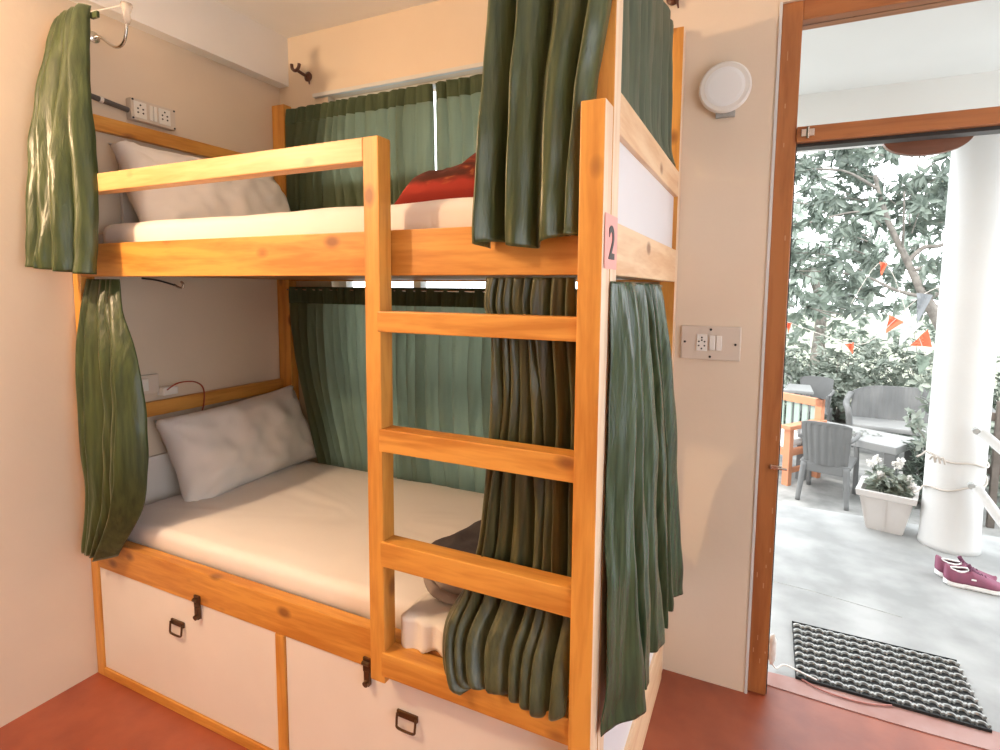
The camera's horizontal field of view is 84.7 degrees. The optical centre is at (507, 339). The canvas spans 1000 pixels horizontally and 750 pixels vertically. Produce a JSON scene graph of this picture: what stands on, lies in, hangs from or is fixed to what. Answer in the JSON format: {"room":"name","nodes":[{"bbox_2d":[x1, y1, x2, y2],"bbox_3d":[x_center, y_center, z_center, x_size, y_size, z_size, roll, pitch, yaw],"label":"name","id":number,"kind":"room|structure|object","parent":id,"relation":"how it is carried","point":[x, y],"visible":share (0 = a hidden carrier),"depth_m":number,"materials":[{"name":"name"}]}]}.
{"room":"dormitory","nodes":[
{"label":"dormitory","id":0,"kind":"room"},
{"bbox_2d":[0,0,279,727],"bbox_3d":[-2.141,0.017,1.036,0.150,2.755,4.546,3,6,25],"label":"wall","id":1,"kind":"structure","parent":0,"point":[214,333],"depth_m":2.02,"materials":[{"name":"paint"}]},
{"bbox_2d":[91,93,129,112],"bbox_3d":[-1.538,-0.899,2.016,0.023,0.045,0.273,3,6,25],"label":"conduit","id":2,"kind":"object","parent":1,"relation":"attached to","point":[99,99],"visible":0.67,"depth_m":2.07,"materials":[{"name":"grey plastic"}]},
{"bbox_2d":[90,1,132,48],"bbox_3d":[-1.435,-1.125,1.986,0.224,0.144,0.040,3,6,25],"label":"reading lamp","id":3,"kind":"object","parent":1,"relation":"attached to","point":[126,7],"visible":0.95,"depth_m":1.95,"materials":[{"name":"silver metal"}]},
{"bbox_2d":[90,5,119,11],"bbox_3d":[-1.446,-1.156,1.923,0.197,0.063,0.008,-1,5,-13],"label":"curtain rod","id":4,"kind":"object","parent":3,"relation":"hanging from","point":[118,5],"visible":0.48,"depth_m":1.93,"materials":[{"name":"white plastic"}]},
{"bbox_2d":[141,373,158,394],"bbox_3d":[-1.485,0.183,2.260,0.024,0.080,0.085,3,6,25],"label":"wall socket","id":5,"kind":"object","parent":1,"relation":"attached to","point":[150,382],"visible":0.59,"depth_m":2.26,"materials":[{"name":"beige plastic"}]},
{"bbox_2d":[126,97,175,130],"bbox_3d":[-1.440,-0.911,2.218,0.040,0.082,0.178,3,6,25],"label":"switch box","id":6,"kind":"object","parent":1,"relation":"attached to","point":[143,112],"visible":0.99,"depth_m":2.20,"materials":[{"name":"beige plastic"}]},
{"bbox_2d":[133,100,146,119],"bbox_3d":[-1.449,-0.906,2.161,0.005,0.062,0.048,3,6,25],"label":"socket","id":7,"kind":"object","parent":6,"relation":"attached to","point":[139,106],"depth_m":2.16,"materials":[{"name":"white plastic"}]},
{"bbox_2d":[158,108,170,125],"bbox_3d":[-1.408,-0.914,2.249,0.005,0.062,0.048,3,6,25],"label":"socket","id":8,"kind":"object","parent":6,"relation":"attached to","point":[164,114],"depth_m":2.25,"materials":[{"name":"white plastic"}]},
{"bbox_2d":[141,277,184,288],"bbox_3d":[-1.394,-0.230,2.226,0.192,0.046,0.024,1,5,10],"label":"hook","id":9,"kind":"object","parent":1,"relation":"attached to","point":[181,282],"visible":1,"depth_m":2.22,"materials":[{"name":"black metal"}]},
{"bbox_2d":[69,0,288,87],"bbox_3d":[-2.035,-1.233,0.870,0.065,0.233,4.236,3,6,25],"label":"beam","id":10,"kind":"structure","parent":1,"relation":"attached to","point":[210,29],"depth_m":2.40,"materials":[{"name":"paint"}]},
{"bbox_2d":[157,381,204,409],"bbox_3d":[-1.410,0.261,2.381,0.063,0.176,0.185,3,6,25],"label":"charger","id":11,"kind":"object","parent":1,"relation":"attached to","point":[166,390],"visible":0.89,"depth_m":2.32,"materials":[{"name":"white plastic"}]},
{"bbox_2d":[216,0,438,37],"bbox_3d":[-0.136,-1.341,-0.025,4.550,0.180,4.546,3,6,25],"label":"ceiling","id":12,"kind":"structure","parent":0,"point":[287,18],"depth_m":2.48,"materials":[{"name":"paint"}]},
{"bbox_2d":[0,669,984,749],"bbox_3d":[-0.171,1.568,0.223,4.550,0.150,4.500,3,6,25],"label":"floor","id":13,"kind":"structure","parent":0,"point":[98,712],"depth_m":1.91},
{"bbox_2d":[73,0,685,749],"bbox_3d":[-0.493,0.008,2.021,2.001,2.620,1.045,3,6,25],"label":"bunk bed","id":14,"kind":"object","parent":13,"relation":"on","point":[258,666],"visible":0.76,"depth_m":1.46,"materials":[{"name":"brown wood"}]},
{"bbox_2d":[25,3,98,274],"bbox_3d":[-1.481,-0.666,1.825,0.268,0.890,0.181,3,6,25],"label":"curtain","id":15,"kind":"object","parent":14,"relation":"hanging from","point":[62,202],"visible":1,"depth_m":1.80,"materials":[{"name":"green fabric"}]},
{"bbox_2d":[90,10,99,19],"bbox_3d":[-1.370,-1.078,1.818,0.037,0.020,0.010,3,6,25],"label":"tie","id":16,"kind":"object","parent":15,"relation":"attached to","point":[95,14],"visible":1,"depth_m":1.81,"materials":[{"name":"green fabric"}]},
{"bbox_2d":[98,234,103,243],"bbox_3d":[-1.312,-0.360,2.400,0.066,0.131,0.870,3,6,25],"label":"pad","id":17,"kind":"object","parent":14,"relation":"on","point":[100,236],"visible":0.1,"depth_m":2.00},
{"bbox_2d":[75,279,148,561],"bbox_3d":[-1.412,0.290,1.939,0.329,1.007,0.118,3,6,25],"label":"curtain","id":18,"kind":"object","parent":14,"relation":"hanging from","point":[111,404],"visible":1,"depth_m":1.92,"materials":[{"name":"green fabric"}]},
{"bbox_2d":[103,197,472,242],"bbox_3d":[-0.456,-0.341,1.998,1.820,0.190,0.874,3,6,25],"label":"mattress","id":19,"kind":"object","parent":14,"relation":"on","point":[452,212],"visible":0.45,"depth_m":1.59,"materials":[{"name":"white fabric"}]},
{"bbox_2d":[108,140,290,221],"bbox_3d":[-1.232,-0.581,2.326,0.299,0.369,0.748,3,6,29],"label":"pillow","id":20,"kind":"object","parent":19,"relation":"on","point":[263,195],"visible":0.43,"depth_m":2.12,"materials":[{"name":"white fabric"}]},
{"bbox_2d":[394,153,475,204],"bbox_3d":[0.042,-0.519,1.768,0.659,0.236,0.520,3,6,25],"label":"fleece blanket","id":21,"kind":"object","parent":19,"relation":"on","point":[457,181],"visible":0.06,"depth_m":1.61,"materials":[{"name":"red fabric"}]},
{"bbox_2d":[127,461,483,628],"bbox_3d":[-0.512,0.740,2.122,1.845,0.150,0.870,3,6,25],"label":"mattress","id":22,"kind":"object","parent":14,"relation":"on","point":[301,529],"visible":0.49,"depth_m":2.01,"materials":[{"name":"white fabric"}]},
{"bbox_2d":[154,385,316,501],"bbox_3d":[-1.212,0.466,2.536,0.286,0.410,0.729,4,6,31],"label":"pillow","id":23,"kind":"object","parent":22,"relation":"on","point":[213,452],"visible":0.96,"depth_m":2.40,"materials":[{"name":"white fabric"}]},
{"bbox_2d":[401,592,451,656],"bbox_3d":[-0.167,0.780,1.534,0.171,0.098,0.218,3,6,25],"label":"sheet","id":24,"kind":"object","parent":22,"relation":"on","point":[422,624],"visible":0.52,"depth_m":1.46,"materials":[{"name":"white fabric"}]},
{"bbox_2d":[423,520,480,605],"bbox_3d":[-0.007,0.654,1.673,0.515,0.126,0.482,5,7,39],"label":"blanket","id":25,"kind":"object","parent":22,"relation":"on","point":[466,540],"visible":0.13,"depth_m":1.65,"materials":[{"name":"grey fabric"}]},
{"bbox_2d":[285,83,434,211],"bbox_3d":[-0.719,-0.807,2.571,0.869,0.638,0.040,3,6,25],"label":"curtain","id":26,"kind":"object","parent":14,"relation":"hanging from","point":[404,117],"visible":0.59,"depth_m":2.53,"materials":[{"name":"green fabric"}]},
{"bbox_2d":[286,289,484,291],"bbox_3d":[-0.293,-0.214,2.400,1.830,0.007,0.008,3,6,25],"label":"wire","id":27,"kind":"object","parent":14,"relation":"attached to","point":[286,289],"visible":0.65,"depth_m":2.42,"materials":[{"name":"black metal"}]},
{"bbox_2d":[289,287,416,481],"bbox_3d":[-0.758,0.196,2.665,0.779,0.903,0.078,3,6,25],"label":"curtain","id":28,"kind":"object","parent":27,"relation":"hanging from","point":[328,327],"visible":0.68,"depth_m":2.66,"materials":[{"name":"green fabric"}]},
{"bbox_2d":[414,288,576,493],"bbox_3d":[0.042,0.237,2.297,1.009,0.903,0.080,3,6,25],"label":"curtain","id":29,"kind":"object","parent":27,"relation":"hanging from","point":[453,373],"visible":0.3,"depth_m":2.41,"materials":[{"name":"green fabric"}]},
{"bbox_2d":[435,74,481,169],"bbox_3d":[0.105,-0.766,2.191,0.934,0.641,0.047,3,6,25],"label":"curtain","id":30,"kind":"object","parent":14,"relation":"hanging from","point":[457,100],"visible":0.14,"depth_m":2.31,"materials":[{"name":"green fabric"}]},
{"bbox_2d":[442,277,576,720],"bbox_3d":[0.002,0.360,1.301,0.355,1.012,0.158,3,6,25],"label":"curtain","id":31,"kind":"object","parent":14,"relation":"hanging from","point":[497,646],"visible":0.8,"depth_m":1.29,"materials":[{"name":"green fabric"}]},
{"bbox_2d":[472,0,611,248],"bbox_3d":[0.072,-0.649,1.145,0.288,0.902,0.092,3,6,25],"label":"curtain","id":32,"kind":"object","parent":14,"relation":"hanging from","point":[542,58],"visible":0.98,"depth_m":1.16,"materials":[{"name":"green fabric"}]},
{"bbox_2d":[621,0,675,167],"bbox_3d":[0.406,-0.812,1.544,0.044,0.483,0.826,3,6,25],"label":"curtain","id":33,"kind":"object","parent":14,"relation":"hanging from","point":[647,35],"visible":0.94,"depth_m":1.52,"materials":[{"name":"green fabric"}]},
{"bbox_3d":[0.358,-0.145,1.458,0.008,0.007,0.590,3,6,25],"label":"wire","id":34,"kind":"object","parent":14,"relation":"attached to","visible":0},
{"bbox_2d":[600,281,682,736],"bbox_3d":[0.438,0.400,1.603,0.091,1.122,0.935,3,6,25],"label":"curtain","id":35,"kind":"object","parent":34,"relation":"hanging from","point":[644,559],"visible":1,"depth_m":1.32,"materials":[{"name":"green fabric"}]},
{"bbox_2d":[279,0,802,691],"bbox_3d":[0.848,-0.051,2.058,4.400,2.755,0.160,3,6,25],"label":"wall","id":36,"kind":"structure","parent":0,"point":[726,163],"depth_m":2.04,"materials":[{"name":"paint"}]},
{"bbox_2d":[290,63,311,83],"bbox_3d":[-1.015,-1.301,2.689,0.073,0.087,0.078,3,6,25],"label":"rod bracket","id":37,"kind":"object","parent":36,"relation":"attached to","point":[307,76],"visible":1,"depth_m":2.68,"materials":[{"name":"brown metal"}]},
{"bbox_2d":[290,63,300,71],"bbox_3d":[-1.031,-1.321,2.661,0.066,0.043,0.016,3,6,25],"label":"cup","id":38,"kind":"object","parent":37,"relation":"on","point":[297,68],"depth_m":2.66,"materials":[{"name":"brown metal"}]},
{"bbox_2d":[312,62,482,98],"bbox_3d":[-0.192,-1.161,2.346,1.690,0.018,0.022,3,6,25],"label":"trim","id":39,"kind":"structure","parent":36,"relation":"attached to","point":[479,65],"depth_m":2.47,"materials":[{"name":"white paint"}]},
{"bbox_2d":[335,73,576,288],"bbox_3d":[-0.168,-0.256,2.510,1.520,1.822,0.050,3,6,25],"label":"window","id":40,"kind":"structure","parent":36,"relation":"in","point":[397,284],"depth_m":2.58,"materials":[{"name":"white paint"}]},
{"bbox_2d":[666,0,678,7],"bbox_3d":[0.571,-1.229,1.952,0.073,0.087,0.078,3,6,25],"label":"rod bracket","id":41,"kind":"object","parent":36,"relation":"attached to","point":[669,2],"visible":1,"depth_m":1.98,"materials":[{"name":"brown metal"}]},
{"bbox_2d":[681,325,741,360],"bbox_3d":[0.744,0.010,2.014,0.206,0.124,0.016,3,6,25],"label":"switch plate","id":42,"kind":"object","parent":36,"relation":"attached to","point":[697,342],"visible":1,"depth_m":2.01,"materials":[{"name":"beige plastic"}]},
{"bbox_2d":[696,334,706,350],"bbox_3d":[0.716,0.009,2.024,0.038,0.062,0.004,3,6,25],"label":"socket","id":43,"kind":"object","parent":42,"relation":"attached to","point":[701,339],"depth_m":2.02,"materials":[{"name":"white plastic"}]},
{"bbox_2d":[699,61,751,118],"bbox_3d":[0.759,-0.875,1.917,0.172,0.183,0.040,3,6,25],"label":"wall lamp","id":44,"kind":"object","parent":36,"relation":"attached to","point":[727,85],"visible":1,"depth_m":1.90,"materials":[{"name":"white plastic"}]},
{"bbox_2d":[705,66,744,105],"bbox_3d":[0.751,-0.879,1.901,0.132,0.132,0.005,3,6,25],"label":"diffuser","id":45,"kind":"object","parent":44,"relation":"attached to","point":[724,85],"depth_m":1.90,"materials":[{"name":"white plastic"}]},
{"bbox_2d":[744,2,782,693],"bbox_3d":[0.909,0.099,1.958,0.010,2.475,0.015,3,6,25],"label":"trim","id":46,"kind":"structure","parent":36,"relation":"attached to","point":[781,3],"depth_m":1.94,"materials":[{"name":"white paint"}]},
{"bbox_2d":[747,0,999,694],"bbox_3d":[1.434,0.120,1.759,1.111,2.471,0.111,3,6,25],"label":"door frame","id":47,"kind":"structure","parent":36,"relation":"in","point":[852,72],"depth_m":1.81,"materials":[{"name":"brown wood"}]},
{"bbox_2d":[767,672,999,749],"bbox_3d":[1.455,1.356,1.943,1.111,0.024,0.115,3,6,25],"label":"threshold","id":48,"kind":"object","parent":36,"relation":"attached to","point":[920,722],"depth_m":1.96,"materials":[{"name":"pink stone"}]},
{"bbox_2d":[801,679,891,705],"bbox_3d":[1.264,1.329,2.051,0.293,0.006,0.043,3,6,27],"label":"wire","id":49,"kind":"object","parent":48,"relation":"on","point":[801,679],"visible":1,"depth_m":2.03,"materials":[{"name":"red"}]},
{"bbox_2d":[882,136,973,155],"bbox_3d":[1.398,-0.652,1.832,0.250,0.068,0.025,3,6,25],"label":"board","id":50,"kind":"object","parent":36,"relation":"hanging from","point":[934,146],"visible":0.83,"depth_m":1.82,"materials":[{"name":"brown wood"}]},
{"bbox_2d":[768,503,999,732],"bbox_3d":[1.321,1.463,3.127,7.500,0.450,2.020,3,6,25],"label":"floor","id":51,"kind":"structure","parent":0,"point":[834,554],"depth_m":2.74,"materials":[{"name":"concrete"}]},
{"bbox_2d":[772,664,816,680],"bbox_3d":[1.122,1.241,2.155,0.162,0.153,0.060,2,6,17],"label":"cable","id":52,"kind":"object","parent":51,"relation":"on","point":[779,666],"visible":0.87,"depth_m":2.17,"materials":[{"name":"white plastic"}]},
{"bbox_2d":[768,633,776,664],"bbox_3d":[1.038,1.214,2.157,0.034,0.125,0.034,3,6,25],"label":"knot","id":53,"kind":"object","parent":52,"relation":"attached to","point":[773,641],"visible":0.9,"depth_m":2.15,"materials":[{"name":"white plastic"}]},
{"bbox_2d":[773,581,901,617],"bbox_3d":[1.570,1.275,2.747,0.658,0.004,0.020,4,6,34],"label":"trim","id":54,"kind":"structure","parent":51,"relation":"on","point":[773,581],"depth_m":2.71,"materials":[{"name":"grey rubber"}]},
{"bbox_2d":[855,454,919,535],"bbox_3d":[2.443,0.979,3.527,0.320,0.460,0.320,5,7,39],"label":"planter","id":55,"kind":"object","parent":51,"relation":"on","point":[887,504],"visible":1,"depth_m":3.46,"materials":[{"name":"plastic"}]},
{"bbox_2d":[792,621,991,732],"bbox_3d":[1.483,1.316,2.194,0.604,0.015,0.402,3,6,25],"label":"door mat","id":56,"kind":"object","parent":51,"relation":"on","point":[932,685],"visible":1,"depth_m":2.16,"materials":[{"name":"black rubber"}]},
{"bbox_2d":[917,134,999,556],"bbox_3d":[2.661,0.043,3.192,0.304,2.390,0.304,3,6,25],"label":"porch column","id":57,"kind":"structure","parent":51,"relation":"on","point":[968,314],"depth_m":3.11,"materials":[{"name":"white paint"}]},
{"bbox_2d":[913,475,987,492],"bbox_3d":[2.584,0.842,3.215,0.414,0.112,0.172,2,5,16],"label":"rope","id":58,"kind":"object","parent":57,"relation":"attached to","point":[986,483],"visible":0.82,"depth_m":3.17,"materials":[{"name":"beige fabric"}]},
{"bbox_2d":[916,450,989,468],"bbox_3d":[2.575,0.692,3.172,0.388,0.070,0.231,3,6,25],"label":"rope","id":59,"kind":"object","parent":57,"relation":"attached to","point":[933,456],"visible":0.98,"depth_m":3.13,"materials":[{"name":"beige fabric"}]},
{"bbox_2d":[967,482,999,527],"bbox_3d":[2.800,1.217,2.907,0.613,0.815,0.052,4,7,36],"label":"pole","id":60,"kind":"object","parent":57,"relation":"attached to","point":[978,490],"visible":1,"depth_m":2.99,"materials":[{"name":"white metal"}]},
{"bbox_2d":[972,427,999,453],"bbox_3d":[2.802,0.765,2.866,0.609,0.535,0.052,4,7,36],"label":"pole","id":61,"kind":"object","parent":57,"relation":"attached to","point":[993,442],"visible":1,"depth_m":2.97,"materials":[{"name":"white paint"}]},
{"bbox_2d":[934,554,996,580],"bbox_3d":[2.413,1.206,2.890,0.258,0.124,0.108,3,6,29],"label":"shoe","id":62,"kind":"object","parent":51,"relation":"on","point":[939,561],"visible":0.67,"depth_m":2.92,"materials":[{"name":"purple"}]},
{"bbox_2d":[943,563,999,595],"bbox_3d":[2.396,1.213,2.816,0.258,0.124,0.109,3,6,26],"label":"shoe","id":63,"kind":"object","parent":51,"relation":"on","point":[970,579],"visible":1,"depth_m":2.80,"materials":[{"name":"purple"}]},
{"bbox_2d":[777,423,999,536],"bbox_3d":[2.311,1.412,7.035,15.000,0.150,5.880,3,6,25],"label":"floor","id":64,"kind":"structure","parent":0,"point":[825,492],"depth_m":5.35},
{"bbox_2d":[783,383,813,420],"bbox_3d":[3.513,0.963,7.196,0.800,0.735,0.560,3,6,25],"label":"garden table","id":65,"kind":"object","parent":64,"relation":"on","point":[806,390],"visible":0.37,"depth_m":6.90,"materials":[{"name":"grey plastic"}]},
{"bbox_2d":[784,373,791,387],"bbox_3d":[3.516,0.517,7.001,0.124,0.190,0.157,-3,6,-32],"label":"jug","id":66,"kind":"object","parent":65,"relation":"on","point":[785,374],"visible":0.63,"depth_m":6.96,"materials":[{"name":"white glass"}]},
{"bbox_2d":[780,392,826,485],"bbox_3d":[2.913,1.022,5.933,0.620,0.840,0.700,-2,6,-29],"label":"wooden armchair","id":67,"kind":"object","parent":64,"relation":"on","point":[789,436],"visible":0.4,"depth_m":5.74,"materials":[{"name":"orange wood"}]},
{"bbox_2d":[780,428,801,446],"bbox_3d":[2.926,1.032,5.930,0.520,0.080,0.530,-2,6,-29],"label":"cushion","id":68,"kind":"object","parent":67,"relation":"on","point":[797,440],"depth_m":5.67,"materials":[{"name":"white fabric"}]},
{"bbox_2d":[784,334,824,423],"bbox_3d":[3.910,0.598,8.355,1.844,1.456,1.472,3,6,22],"label":"shrub","id":69,"kind":"object","parent":64,"relation":"on","point":[795,367],"visible":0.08,"depth_m":7.95,"materials":[{"name":"green plant"}]},
{"bbox_2d":[792,376,834,422],"bbox_3d":[4.175,0.921,7.491,0.483,0.784,0.600,4,6,35],"label":"patio chair","id":70,"kind":"object","parent":64,"relation":"on","point":[822,387],"visible":0.6,"depth_m":7.61,"materials":[{"name":"grey plastic"}]},
{"bbox_2d":[795,420,860,510],"bbox_3d":[3.056,1.121,5.227,0.483,0.784,0.600,5,7,39],"label":"patio chair","id":71,"kind":"object","parent":64,"relation":"on","point":[826,446],"visible":1,"depth_m":5.04,"materials":[{"name":"grey plastic"}]},
{"bbox_2d":[785,325,904,433],"bbox_3d":[5.006,0.535,8.289,1.933,1.528,1.539,3,6,25],"label":"shrub","id":72,"kind":"object","parent":64,"relation":"on","point":[843,383],"visible":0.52,"depth_m":8.04,"materials":[{"name":"green plant"}]},
{"bbox_2d":[795,421,919,479],"bbox_3d":[3.507,1.208,5.547,0.560,0.550,0.900,-3,6,-35],"label":"coffee table","id":73,"kind":"object","parent":64,"relation":"on","point":[891,445],"visible":0.28,"depth_m":5.25,"materials":[{"name":"grey plastic"}]},
{"bbox_2d":[852,430,881,435],"bbox_3d":[3.408,0.911,5.505,0.420,0.039,0.552,-5,7,-44],"label":"dry leaves","id":74,"kind":"object","parent":73,"relation":"on","point":[853,432],"visible":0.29,"depth_m":5.46,"materials":[{"name":"grey plant"}]},
{"bbox_2d":[788,146,950,329],"bbox_3d":[4.260,-0.811,6.218,3.254,4.571,2.428,3,6,25],"label":"tree","id":75,"kind":"object","parent":64,"relation":"on","point":[917,204],"visible":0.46,"depth_m":5.88,"materials":[{"name":"green plant"}]},
{"bbox_2d":[788,286,939,344],"bbox_3d":[3.351,-0.277,5.223,1.552,0.640,0.005,3,6,25],"label":"bunting string","id":76,"kind":"object","parent":75,"relation":"hanging from","point":[939,286],"visible":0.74,"depth_m":5.20,"materials":[{"name":"white fabric"}]},
{"bbox_2d":[845,342,853,353],"bbox_3d":[3.287,0.079,5.283,0.069,0.116,0.027,3,6,25],"label":"pennant","id":77,"kind":"object","parent":76,"relation":"hanging from","point":[850,346],"visible":1,"depth_m":5.28,"materials":[{"name":"orange fabric"}]},
{"bbox_2d":[886,315,902,332],"bbox_3d":[3.607,-0.147,5.113,0.135,0.173,0.027,3,6,25],"label":"pennant","id":78,"kind":"object","parent":76,"relation":"hanging from","point":[896,322],"visible":1,"depth_m":5.12,"materials":[{"name":"orange fabric"}]},
{"bbox_2d":[917,293,932,322],"bbox_3d":[3.798,-0.287,5.011,0.120,0.286,0.027,3,6,25],"label":"pennant","id":79,"kind":"object","parent":76,"relation":"hanging from","point":[923,300],"visible":1,"depth_m":5.01,"materials":[{"name":"grey fabric"}]},
{"bbox_2d":[851,262,924,354],"bbox_3d":[3.559,-0.297,5.123,0.614,0.864,0.004,3,6,25],"label":"bunting string","id":80,"kind":"object","parent":75,"relation":"hanging from","point":[884,262],"visible":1,"depth_m":5.08,"materials":[{"name":"white fabric"}]},
{"bbox_2d":[880,262,887,275],"bbox_3d":[3.502,-0.662,5.117,0.062,0.133,0.027,3,6,25],"label":"pennant","id":81,"kind":"object","parent":80,"relation":"hanging from","point":[882,264],"visible":1,"depth_m":5.11,"materials":[{"name":"orange fabric"}]},
{"bbox_2d":[899,322,918,345],"bbox_3d":[3.710,-0.056,5.072,0.142,0.232,0.027,3,6,25],"label":"pennant","id":82,"kind":"object","parent":80,"relation":"hanging from","point":[906,329],"visible":1,"depth_m":5.08,"materials":[{"name":"grey fabric"}]},
{"bbox_2d":[910,330,931,346],"bbox_3d":[3.796,-0.021,5.035,0.165,0.160,0.027,3,6,25],"label":"pennant","id":83,"kind":"object","parent":80,"relation":"hanging from","point":[925,340],"visible":1,"depth_m":5.03,"materials":[{"name":"orange fabric"}]},
{"bbox_2d":[915,354,930,374],"bbox_3d":[3.830,0.229,5.041,0.148,0.192,0.027,3,6,25],"label":"pennant","id":84,"kind":"object","parent":80,"relation":"hanging from","point":[923,363],"visible":0.92,"depth_m":5.04,"materials":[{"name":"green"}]},
{"bbox_2d":[898,435,926,508],"bbox_3d":[3.850,1.245,5.072,0.556,0.791,0.503,3,6,25],"label":"shrub","id":85,"kind":"object","parent":64,"relation":"on","point":[918,463],"visible":0.23,"depth_m":5.06,"materials":[{"name":"green plant"}]},
{"bbox_2d":[903,350,933,450],"bbox_3d":[3.579,0.787,4.589,0.531,1.569,0.306,0,5,-5],"label":"climbing plant","id":86,"kind":"object","parent":64,"relation":"on","point":[916,424],"visible":0.19,"depth_m":4.60,"materials":[{"name":"green plant"}]},
{"bbox_2d":[843,386,995,475],"bbox_3d":[4.810,1.010,6.471,1.491,0.801,0.698,4,6,31],"label":"bench","id":87,"kind":"object","parent":64,"relation":"on","point":[878,408],"visible":0.43,"depth_m":6.76,"materials":[{"name":"grey plastic"}]},
{"bbox_2d":[862,325,999,438],"bbox_3d":[5.857,0.597,7.564,1.855,1.657,1.587,2,5,13],"label":"shrub","id":88,"kind":"object","parent":64,"relation":"on","point":[909,363],"visible":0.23,"depth_m":7.57,"materials":[{"name":"green plant"}]},
{"bbox_2d":[985,401,999,528],"bbox_3d":[4.423,1.044,4.410,1.200,1.104,0.070,3,6,25],"label":"fence","id":89,"kind":"object","parent":64,"relation":"on","point":[993,470],"visible":0.32,"depth_m":4.56,"materials":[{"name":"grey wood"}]},
{"bbox_2d":[985,382,999,505],"bbox_3d":[4.805,0.962,5.103,1.044,1.350,1.193,-4,7,-42],"label":"shrub","id":90,"kind":"object","parent":64,"relation":"on","point":[995,387],"visible":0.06,"depth_m":5.05,"materials":[{"name":"green plant"}]},
{"bbox_2d":[991,356,999,433],"bbox_3d":[6.727,0.682,6.630,1.988,1.630,1.699,3,6,25],"label":"shrub","id":91,"kind":"object","parent":64,"relation":"on","point":[996,378],"visible":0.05,"depth_m":6.88,"materials":[{"name":"green plant"}]},
{"bbox_2d":[785,312,999,407],"bbox_3d":[12.989,-0.825,33.342,60.000,0.250,51.000,3,6,25],"label":"floor","id":92,"kind":"structure","parent":0,"point":[876,326],"depth_m":24.07,"materials":[{"name":"soil"}]},
{"bbox_2d":[785,180,936,368],"bbox_3d":[5.881,-0.935,10.671,3.765,4.239,3.555,3,6,25],"label":"tree","id":93,"kind":"object","parent":92,"relation":"on","point":[822,298],"visible":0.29,"depth_m":9.90,"materials":[{"name":"green plant"}]},
{"bbox_2d":[887,207,999,333],"bbox_3d":[9.269,-0.915,9.606,4.315,4.454,4.224,3,6,25],"label":"tree","id":94,"kind":"object","parent":92,"relation":"on","point":[926,318],"visible":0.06,"depth_m":10.50,"materials":[{"name":"green plant"}]},
{"bbox_3d":[2.883,-1.393,2.073,4.050,0.140,1.804,3,6,25],"label":"ceiling","id":95,"kind":"structure","parent":0,"visible":0},
{"bbox_2d":[797,144,881,152],"bbox_3d":[3.170,-1.241,2.707,4.050,0.275,0.260,3,6,25],"label":"trim","id":96,"kind":"structure","parent":95,"relation":"attached to","point":[863,146],"depth_m":3.36,"materials":[{"name":"white paint"}]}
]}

